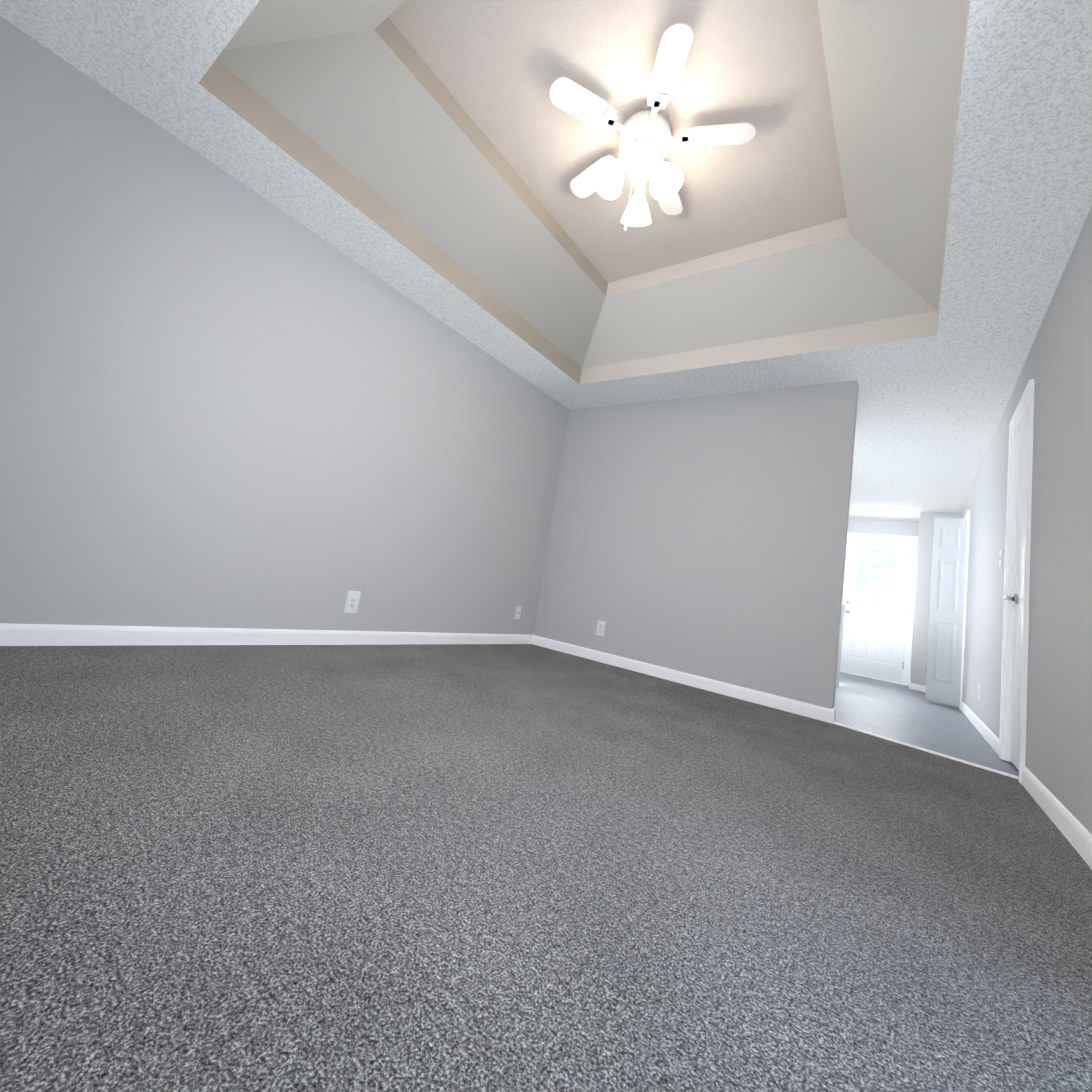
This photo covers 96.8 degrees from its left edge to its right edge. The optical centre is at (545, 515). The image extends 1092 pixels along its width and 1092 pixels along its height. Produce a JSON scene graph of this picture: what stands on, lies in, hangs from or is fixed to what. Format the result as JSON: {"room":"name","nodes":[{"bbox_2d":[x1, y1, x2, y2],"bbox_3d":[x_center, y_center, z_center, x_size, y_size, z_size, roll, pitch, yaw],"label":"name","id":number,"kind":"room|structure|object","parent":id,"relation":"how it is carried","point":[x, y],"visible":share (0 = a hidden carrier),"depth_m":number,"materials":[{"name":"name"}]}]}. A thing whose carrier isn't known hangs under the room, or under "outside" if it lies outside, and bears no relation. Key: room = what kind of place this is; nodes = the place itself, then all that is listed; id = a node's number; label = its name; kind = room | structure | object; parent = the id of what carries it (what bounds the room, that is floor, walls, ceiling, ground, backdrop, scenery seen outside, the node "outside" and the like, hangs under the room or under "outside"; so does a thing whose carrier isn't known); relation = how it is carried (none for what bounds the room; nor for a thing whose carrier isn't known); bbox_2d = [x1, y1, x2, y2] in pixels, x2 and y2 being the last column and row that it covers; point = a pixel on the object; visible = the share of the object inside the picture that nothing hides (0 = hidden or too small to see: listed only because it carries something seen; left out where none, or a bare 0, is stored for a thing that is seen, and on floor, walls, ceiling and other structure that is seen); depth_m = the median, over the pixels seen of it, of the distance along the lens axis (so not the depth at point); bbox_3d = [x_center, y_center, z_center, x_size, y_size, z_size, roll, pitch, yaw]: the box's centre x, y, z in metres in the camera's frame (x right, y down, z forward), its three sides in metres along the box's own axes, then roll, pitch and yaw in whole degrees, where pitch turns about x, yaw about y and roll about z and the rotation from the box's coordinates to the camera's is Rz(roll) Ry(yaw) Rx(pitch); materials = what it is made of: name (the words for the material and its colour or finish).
{"room":"empty living room","nodes":[
{"label":"empty living room","id":0,"kind":"room"},
{"bbox_2d":[0,16,568,634],"bbox_3d":[0.361,-0.180,5.304,0.120,3.100,9.270,3,-10,37],"label":"wall","id":1,"kind":"structure","parent":0,"point":[226,400],"depth_m":2.48,"materials":[{"name":"grey paint"}]},
{"bbox_2d":[0,623,531,645],"bbox_3d":[-1.293,0.777,3.080,0.013,0.086,4.000,3,-10,37],"label":"baseboard","id":2,"kind":"structure","parent":1,"relation":"attached to","point":[11,634],"depth_m":2.50,"materials":[{"name":"white paint"}]},
{"bbox_2d":[343,590,360,612],"bbox_3d":[-1.245,0.559,3.127,0.013,0.142,0.092,3,-10,37],"label":"outlet","id":3,"kind":"object","parent":1,"relation":"attached to","point":[352,601],"visible":1,"depth_m":3.12,"materials":[{"name":"white plastic"}]},
{"bbox_2d":[514,606,521,618],"bbox_3d":[-0.252,0.895,4.463,0.017,0.118,0.072,3,-10,37],"label":"outlet","id":4,"kind":"object","parent":1,"relation":"attached to","point":[517,612],"visible":1,"depth_m":4.46,"materials":[{"name":"white plastic"}]},
{"bbox_2d":[0,0,1091,521],"bbox_3d":[2.284,-1.171,4.139,4.256,0.601,9.030,3,-10,37],"label":"ceiling","id":5,"kind":"structure","parent":0,"point":[888,206],"depth_m":2.45,"materials":[{"name":"white paint"}]},
{"bbox_2d":[550,23,755,231],"bbox_3d":[0.479,-1.695,2.481,1.012,0.611,0.992,3,-10,37],"label":"ceiling fan light","id":6,"kind":"object","parent":5,"relation":"hanging from","point":[646,139],"visible":1,"depth_m":2.38,"materials":[{"name":"white"}]},
{"bbox_2d":[0,644,1091,1091],"bbox_3d":[0.033,0.922,2.071,3.356,0.050,4.020,3,-10,37],"label":"floor carpet","id":7,"kind":"object","parent":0,"point":[406,868],"visible":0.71,"depth_m":0.95,"materials":[{"name":"grey carpet"}]},
{"bbox_2d":[533,380,858,708],"bbox_3d":[1.138,-0.214,4.158,2.496,3.100,0.120,3,-10,37],"label":"wall","id":8,"kind":"structure","parent":0,"point":[704,536],"depth_m":3.85,"materials":[{"name":"grey paint"}]},
{"bbox_2d":[596,620,605,636],"bbox_3d":[0.477,0.989,4.248,0.080,0.128,0.013,3,-10,37],"label":"outlet","id":9,"kind":"object","parent":8,"relation":"attached to","point":[600,629],"visible":1,"depth_m":4.24,"materials":[{"name":"white plastic"}]},
{"bbox_2d":[532,635,835,723],"bbox_3d":[0.880,1.248,3.894,2.479,0.086,0.033,3,-10,37],"label":"baseboard","id":10,"kind":"structure","parent":8,"relation":"attached to","point":[824,714],"depth_m":3.67,"materials":[{"name":"white paint"}]},
{"bbox_2d":[848,519,918,678],"bbox_3d":[4.412,0.844,7.853,3.356,3.100,0.120,3,-10,37],"label":"wall","id":11,"kind":"structure","parent":0,"point":[890,527],"depth_m":7.39,"materials":[{"name":"grey paint"}]},
{"bbox_2d":[840,538,910,682],"bbox_3d":[4.929,1.376,7.276,0.813,2.040,0.112,3,-10,37],"label":"exterior door","id":12,"kind":"structure","parent":11,"relation":"in","point":[873,642],"depth_m":7.25,"materials":[{"name":"white paint"}]},
{"bbox_2d":[840,533,917,685],"bbox_3d":[4.956,1.354,7.323,0.959,2.143,0.168,3,-10,37],"label":"door frame","id":13,"kind":"structure","parent":11,"relation":"attached to","point":[913,539],"depth_m":7.06,"materials":[{"name":"white paint"}]},
{"bbox_2d":[834,672,1018,776],"bbox_3d":[2.935,1.847,5.230,4.256,0.044,5.550,3,-10,37],"label":"floor","id":14,"kind":"structure","parent":0,"point":[900,712],"depth_m":3.81,"materials":[{"name":"grey tile"}]},
{"bbox_2d":[836,600,846,686],"bbox_3d":[2.612,1.356,5.649,1.420,0.915,0.670,3,-10,37],"label":"half wall","id":15,"kind":"structure","parent":14,"relation":"on","point":[844,604],"depth_m":5.35,"materials":[{"name":"white paint"}]},
{"bbox_2d":[833,722,1018,778],"bbox_3d":[2.139,1.344,2.814,0.038,0.011,0.880,16,-10,-38],"label":"trim","id":16,"kind":"structure","parent":14,"relation":"on","point":[943,755],"depth_m":2.74,"materials":[{"name":"white paint"}]},
{"bbox_2d":[910,512,960,685],"bbox_3d":[5.348,0.829,6.653,0.420,3.100,0.680,3,-10,37],"label":"wall","id":17,"kind":"structure","parent":0,"point":[922,604],"depth_m":6.42,"materials":[{"name":"grey paint"}]},
{"bbox_2d":[909,683,925,692],"bbox_3d":[4.896,2.230,6.181,0.390,0.086,0.013,3,-10,37],"label":"baseboard","id":18,"kind":"structure","parent":17,"relation":"attached to","point":[916,687],"depth_m":6.26,"materials":[{"name":"white paint"}]},
{"bbox_2d":[961,206,1091,833],"bbox_3d":[3.165,-0.007,3.256,0.120,3.100,9.150,3,-10,37],"label":"wall","id":19,"kind":"structure","parent":0,"point":[1057,367],"depth_m":2.15,"materials":[{"name":"grey paint"}]},
{"bbox_2d":[925,517,966,706],"bbox_3d":[4.421,1.024,5.360,0.297,2.042,0.066,3,-10,37],"label":"bifold door","id":20,"kind":"structure","parent":19,"relation":"in","point":[944,651],"depth_m":5.33,"materials":[{"name":"white paint"}]},
{"bbox_2d":[959,510,969,708],"bbox_3d":[4.749,1.062,5.446,0.138,2.122,0.744,3,-10,37],"label":"door frame","id":21,"kind":"structure","parent":19,"relation":"attached to","point":[967,516],"depth_m":5.20,"materials":[{"name":"white paint"}]},
{"bbox_2d":[978,684,979,699],"bbox_3d":[3.532,1.441,3.959,0.010,0.118,0.072,3,-10,37],"label":"outlet","id":22,"kind":"object","parent":19,"relation":"attached to","point":[979,691],"visible":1,"depth_m":3.94,"materials":[{"name":"white plastic"}]},
{"bbox_2d":[960,701,998,755],"bbox_3d":[3.537,1.699,3.989,0.013,0.086,2.696,3,-10,37],"label":"baseboard","id":23,"kind":"structure","parent":19,"relation":"attached to","point":[987,734],"depth_m":3.62,"materials":[{"name":"white paint"}]},
{"bbox_2d":[998,549,1001,566],"bbox_3d":[3.130,0.296,3.349,0.020,0.118,0.072,3,-10,37],"label":"light switch","id":24,"kind":"object","parent":19,"relation":"attached to","point":[1000,561],"visible":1,"depth_m":3.33,"materials":[{"name":"white plastic"}]},
{"bbox_2d":[1003,415,1027,769],"bbox_3d":[2.719,0.390,2.779,0.093,2.032,0.538,3,-10,37],"label":"door","id":25,"kind":"structure","parent":19,"relation":"in","point":[1017,599],"depth_m":2.87,"materials":[{"name":"white paint"}]},
{"bbox_2d":[999,379,1033,782],"bbox_3d":[2.762,0.358,2.766,0.138,2.122,0.684,3,-10,37],"label":"door frame","id":26,"kind":"structure","parent":19,"relation":"attached to","point":[1024,408],"depth_m":2.92,"materials":[{"name":"white paint"}]},
{"bbox_2d":[1021,766,1091,868],"bbox_3d":[1.278,0.899,0.943,0.013,0.086,3.688,3,-10,37],"label":"baseboard","id":27,"kind":"structure","parent":19,"relation":"attached to","point":[1076,833],"depth_m":1.79,"materials":[{"name":"white paint"}]},
{"label":"outside","id":28,"kind":"structure","parent":0,"visible":0},
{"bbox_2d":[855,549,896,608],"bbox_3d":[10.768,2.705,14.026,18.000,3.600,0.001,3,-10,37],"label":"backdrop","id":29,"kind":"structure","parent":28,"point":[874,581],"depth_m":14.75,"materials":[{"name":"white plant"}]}
]}

